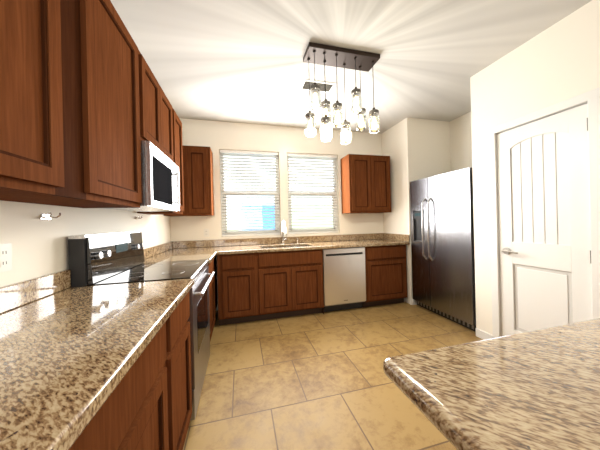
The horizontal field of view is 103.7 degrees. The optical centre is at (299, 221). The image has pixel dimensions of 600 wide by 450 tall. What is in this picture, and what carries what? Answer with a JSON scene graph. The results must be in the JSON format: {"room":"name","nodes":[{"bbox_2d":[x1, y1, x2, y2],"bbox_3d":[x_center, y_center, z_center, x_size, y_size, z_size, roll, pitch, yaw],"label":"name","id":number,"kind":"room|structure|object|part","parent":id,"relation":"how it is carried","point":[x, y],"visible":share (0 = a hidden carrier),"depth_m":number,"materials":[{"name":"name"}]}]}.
{"room":"kitchen","nodes":[
{"label":"kitchen","id":0,"kind":"room"},
{"bbox_2d":[0,0,599,334],"bbox_3d":[0.925,-0.135,0.838,4.370,2.720,6.270,-1,0,-14],"label":"wall","id":1,"kind":"structure","parent":0,"point":[557,62],"depth_m":2.40,"materials":[{"name":"white paint"}]},
{"bbox_2d":[0,243,11,272],"bbox_3d":[-1.191,0.146,0.946,0.009,0.114,0.070,-1,0,-14],"label":"electrical outlet","id":2,"kind":"object","parent":1,"relation":"attached to","point":[5,257],"visible":1,"depth_m":0.95,"materials":[{"name":"white plastic"}]},
{"bbox_2d":[0,0,83,199],"bbox_3d":[-0.967,-0.610,0.654,0.325,1.040,0.434,-1,0,-14],"label":"upper cabinet","id":3,"kind":"object","parent":1,"relation":"attached to","point":[42,53],"depth_m":0.77,"materials":[{"name":"brown wood"}]},
{"bbox_2d":[40,212,60,218],"bbox_3d":[-1.231,-0.028,1.164,0.046,0.033,0.073,-1,0,-14],"label":"hook","id":4,"kind":"object","parent":1,"relation":"attached to","point":[44,216],"visible":1,"depth_m":1.15,"materials":[{"name":"silver metal"}]},
{"bbox_2d":[1,0,143,207],"bbox_3d":[-1.097,-0.607,1.170,0.325,1.040,0.630,-1,0,-14],"label":"upper cabinet","id":5,"kind":"object","parent":1,"relation":"attached to","point":[86,107],"depth_m":1.17,"materials":[{"name":"brown wood"}]},
{"bbox_2d":[144,59,163,153],"bbox_3d":[-1.222,-0.604,1.662,0.325,1.040,0.385,-1,0,-14],"label":"upper cabinet","id":6,"kind":"object","parent":1,"relation":"attached to","point":[153,92],"depth_m":1.76,"materials":[{"name":"brown wood"}]},
{"bbox_2d":[105,140,179,211],"bbox_3d":[-1.219,-0.307,1.860,0.415,0.423,0.756,-1,0,-14],"label":"microwave","id":7,"kind":"object","parent":6,"relation":"attached to","point":[160,180],"visible":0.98,"depth_m":1.70,"materials":[{"name":"silver metal"}]},
{"bbox_2d":[137,93,175,215],"bbox_3d":[-1.316,-0.602,2.035,0.325,1.040,0.385,-1,0,-14],"label":"upper cabinet","id":8,"kind":"object","parent":1,"relation":"attached to","point":[169,113],"depth_m":2.18,"materials":[{"name":"brown wood"}]},
{"bbox_2d":[176,114,187,215],"bbox_3d":[-1.411,-0.599,2.409,0.325,1.040,0.386,-1,0,-14],"label":"upper cabinet","id":9,"kind":"object","parent":1,"relation":"attached to","point":[183,211],"depth_m":2.54,"materials":[{"name":"brown wood"}]},
{"bbox_2d":[184,145,187,187],"bbox_3d":[-1.610,-0.520,3.106,0.278,0.890,0.324,-1,0,-14],"label":"upper cabinet","id":10,"kind":"object","parent":1,"relation":"attached to","point":[185,147],"depth_m":3.00,"materials":[{"name":"brown wood"}]},
{"bbox_2d":[188,146,213,215],"bbox_3d":[-1.336,-0.526,3.175,0.287,0.890,0.324,-1,0,-14],"label":"upper cabinet","id":11,"kind":"object","parent":1,"relation":"attached to","point":[200,158],"depth_m":3.03,"materials":[{"name":"brown wood"}]},
{"bbox_2d":[204,229,208,236],"bbox_3d":[-1.327,0.159,3.341,0.070,0.114,0.009,-1,0,-14],"label":"outlet","id":12,"kind":"object","parent":1,"relation":"attached to","point":[206,232],"visible":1,"depth_m":3.34,"materials":[{"name":"white plastic"}]},
{"bbox_2d":[220,153,279,236],"bbox_3d":[-0.751,-0.420,3.598,0.866,1.270,0.070,-1,0,-14],"label":"window","id":13,"kind":"structure","parent":1,"relation":"in","point":[236,232],"depth_m":3.59,"materials":[{"name":"white plastic"}]},
{"bbox_2d":[220,150,279,236],"bbox_3d":[-0.735,-0.421,3.535,0.846,1.260,0.067,-1,0,-14],"label":"window blind","id":14,"kind":"object","parent":13,"relation":"attached to","point":[270,155],"visible":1,"depth_m":3.53,"materials":[{"name":"white plastic"}]},
{"bbox_2d":[287,157,337,233],"bbox_3d":[0.201,-0.443,3.839,0.851,1.270,0.070,-1,0,-14],"label":"window","id":15,"kind":"structure","parent":1,"relation":"in","point":[322,229],"depth_m":3.84,"materials":[{"name":"white plastic"}]},
{"bbox_2d":[287,153,338,233],"bbox_3d":[0.217,-0.444,3.776,0.831,1.260,0.067,-1,0,-14],"label":"window blind","id":16,"kind":"object","parent":15,"relation":"attached to","point":[310,156],"visible":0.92,"depth_m":3.77,"materials":[{"name":"white plastic"}]},
{"bbox_2d":[340,154,371,213],"bbox_3d":[0.884,-0.579,3.737,0.355,0.890,0.324,-1,0,-14],"label":"upper cabinet","id":17,"kind":"object","parent":1,"relation":"attached to","point":[356,169],"depth_m":3.60,"materials":[{"name":"brown wood"}]},
{"bbox_2d":[364,155,390,212],"bbox_3d":[1.228,-0.588,3.824,0.354,0.890,0.324,-1,0,-14],"label":"upper cabinet","id":18,"kind":"object","parent":1,"relation":"attached to","point":[381,180],"depth_m":3.68,"materials":[{"name":"brown wood"}]},
{"bbox_2d":[410,299,416,304],"bbox_3d":[1.979,1.157,3.513,0.773,0.085,0.028,-1,0,-14],"label":"baseboard","id":19,"kind":"structure","parent":1,"relation":"attached to","point":[414,302],"depth_m":3.42,"materials":[{"name":"white wood"}]},
{"bbox_2d":[476,328,492,339],"bbox_3d":[1.898,1.159,2.285,0.012,0.085,0.397,-1,0,-14],"label":"baseboard","id":20,"kind":"structure","parent":1,"relation":"attached to","point":[481,334],"depth_m":2.40,"materials":[{"name":"white wood"}]},
{"bbox_2d":[488,87,599,337],"bbox_3d":[1.992,0.148,1.953,0.086,2.103,0.746,-1,0,-14],"label":"door frame","id":21,"kind":"structure","parent":1,"relation":"attached to","point":[591,98],"depth_m":1.76,"materials":[{"name":"white wood"}]},
{"bbox_2d":[497,103,592,335],"bbox_3d":[1.963,0.180,1.945,0.094,2.028,0.613,-1,0,-14],"label":"door","id":22,"kind":"structure","parent":1,"relation":"in","point":[544,222],"depth_m":1.91,"materials":[{"name":"white wood"}]},
{"bbox_3d":[1.899,0.272,2.132,0.057,0.062,0.147,-1,0,-14],"label":"door handle","id":23,"kind":"part","parent":22,"relation":"part of","materials":[{"name":"silver metal"}]},
{"bbox_2d":[183,301,482,449],"bbox_3d":[0.959,1.274,0.838,4.370,0.100,6.270,-1,0,-14],"label":"floor","id":24,"kind":"structure","parent":0,"point":[319,381],"depth_m":1.81,"materials":[{"name":"tile"}]},
{"bbox_2d":[69,313,176,449],"bbox_3d":[-0.746,0.827,0.518,0.620,0.875,0.820,-1,0,-14],"label":"base cabinet","id":25,"kind":"object","parent":24,"relation":"on","point":[147,404],"depth_m":0.74,"materials":[{"name":"brown wood"}]},
{"bbox_2d":[0,257,199,449],"bbox_3d":[-0.585,0.314,-0.118,0.646,0.140,3.061,-1,0,-14],"label":"countertop","id":26,"kind":"structure","parent":25,"relation":"on","point":[69,356],"depth_m":0.66,"materials":[{"name":"stone"}]},
{"bbox_2d":[68,231,214,420],"bbox_3d":[-1.022,0.672,1.745,0.681,1.200,0.766,-1,0,-14],"label":"range","id":27,"kind":"object","parent":24,"relation":"on","point":[111,258],"visible":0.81,"depth_m":1.55,"materials":[{"name":"silver metal"}]},
{"bbox_3d":[-0.733,0.813,1.817,0.091,0.813,0.754,-1,0,-14],"label":"door","id":28,"kind":"part","parent":27,"relation":"part of","materials":[{"name":"silver metal"}]},
{"bbox_2d":[173,292,191,449],"bbox_3d":[-0.903,0.831,1.138,0.620,0.875,0.459,-1,0,-14],"label":"base cabinet","id":29,"kind":"object","parent":24,"relation":"on","point":[182,381],"depth_m":1.23,"materials":[{"name":"brown wood"}]},
{"bbox_2d":[208,256,216,339],"bbox_3d":[-1.216,0.839,2.374,0.620,0.875,0.542,-1,0,-14],"label":"base cabinet","id":30,"kind":"object","parent":24,"relation":"on","point":[212,266],"depth_m":2.61,"materials":[{"name":"brown wood"}]},
{"bbox_2d":[143,241,219,262],"bbox_3d":[-1.216,0.329,2.394,0.655,0.140,0.579,-1,0,-14],"label":"countertop","id":31,"kind":"structure","parent":30,"relation":"on","point":[208,250],"depth_m":2.75,"materials":[{"name":"stone"}]},
{"bbox_2d":[217,253,260,325],"bbox_3d":[-0.829,0.829,3.144,0.461,0.876,0.621,-1,0,-14],"label":"base cabinet","id":32,"kind":"object","parent":24,"relation":"on","point":[236,273],"depth_m":2.86,"materials":[{"name":"brown wood"}]},
{"bbox_2d":[257,246,323,319],"bbox_3d":[-0.182,0.813,3.307,0.873,0.876,0.621,-1,0,-14],"label":"base cabinet","id":33,"kind":"object","parent":24,"relation":"on","point":[289,283],"depth_m":3.01,"materials":[{"name":"brown wood"}]},
{"bbox_2d":[160,233,409,254],"bbox_3d":[-0.085,0.302,3.317,3.302,0.140,0.656,-1,0,-14],"label":"countertop","id":34,"kind":"structure","parent":33,"relation":"on","point":[249,245],"depth_m":3.46,"materials":[{"name":"stone"}]},
{"bbox_2d":[262,220,301,248],"bbox_3d":[-0.199,0.277,3.317,0.737,0.599,0.518,-1,0,-14],"label":"sink","id":35,"kind":"object","parent":34,"relation":"in","point":[283,230],"visible":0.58,"depth_m":3.52,"materials":[{"name":"silver metal"}]},
{"bbox_2d":[281,220,287,244],"bbox_3d":[-0.220,0.156,3.460,0.096,0.356,0.231,-1,0,-14],"label":"faucet","id":36,"kind":"object","parent":34,"relation":"on","point":[283,222],"depth_m":3.52,"materials":[{"name":"silver metal"}]},
{"bbox_2d":[323,247,365,311],"bbox_3d":[0.543,0.798,3.474,0.606,0.863,0.591,-1,0,-14],"label":"dishwasher","id":37,"kind":"object","parent":24,"relation":"on","point":[344,279],"visible":0.79,"depth_m":3.19,"materials":[{"name":"silver metal"}]},
{"bbox_2d":[362,245,406,307],"bbox_3d":[1.166,0.781,3.649,0.679,0.876,0.621,-1,0,-14],"label":"base cabinet","id":38,"kind":"object","parent":24,"relation":"on","point":[385,266],"depth_m":3.36,"materials":[{"name":"brown wood"}]},
{"bbox_2d":[410,167,475,331],"bbox_3d":[2.036,0.308,3.030,0.801,1.780,0.910,-1,0,-14],"label":"fridge","id":39,"kind":"object","parent":24,"relation":"on","point":[442,245],"visible":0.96,"depth_m":2.83,"materials":[{"name":"silver metal"}]},
{"bbox_2d":[383,318,599,449],"bbox_3d":[1.459,0.754,-0.197,2.056,0.917,2.110,-1,0,-14],"label":"countertop","id":40,"kind":"structure","parent":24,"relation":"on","point":[538,389],"depth_m":0.46,"materials":[{"name":"stone"}]},
{"bbox_2d":[110,0,591,133],"bbox_3d":[0.891,-1.545,0.838,4.370,0.100,6.270,-1,0,-14],"label":"ceiling","id":41,"kind":"structure","parent":0,"point":[238,61],"depth_m":2.01,"materials":[{"name":"paint"}]},
{"bbox_2d":[282,116,295,121],"bbox_3d":[-0.157,-1.464,3.373,0.210,0.009,0.210,-1,0,-14],"label":"recessed light","id":42,"kind":"object","parent":41,"relation":"in","point":[288,118],"visible":1,"depth_m":3.36,"materials":[{"name":"white"}]},
{"bbox_2d":[299,79,335,92],"bbox_3d":[0.190,-1.472,2.574,0.360,0.012,0.190,-1,0,-14],"label":"ceiling vent","id":43,"kind":"object","parent":41,"relation":"in","point":[321,84],"visible":0.85,"depth_m":2.55,"materials":[{"name":"white metal"}]},
{"bbox_2d":[303,42,379,144],"bbox_3d":[0.379,-1.089,2.109,0.677,0.785,0.200,-1,0,-14],"label":"pendant chandelier","id":44,"kind":"object","parent":41,"relation":"hanging from","point":[329,55],"visible":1,"depth_m":2.07,"materials":[{"name":"glass"}]},
{"bbox_3d":[0.370,-1.463,2.109,0.660,0.037,0.200,-1,0,-14],"label":"plate","id":45,"kind":"part","parent":44,"relation":"part of","materials":[{"name":"brown metal"}]},
{"label":"outside","id":46,"kind":"structure","parent":0,"visible":0},
{"bbox_2d":[223,156,332,230],"bbox_3d":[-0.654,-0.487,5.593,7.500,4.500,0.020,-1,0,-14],"label":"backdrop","id":47,"kind":"structure","parent":46,"point":[299,227],"depth_m":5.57,"materials":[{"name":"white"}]}
]}

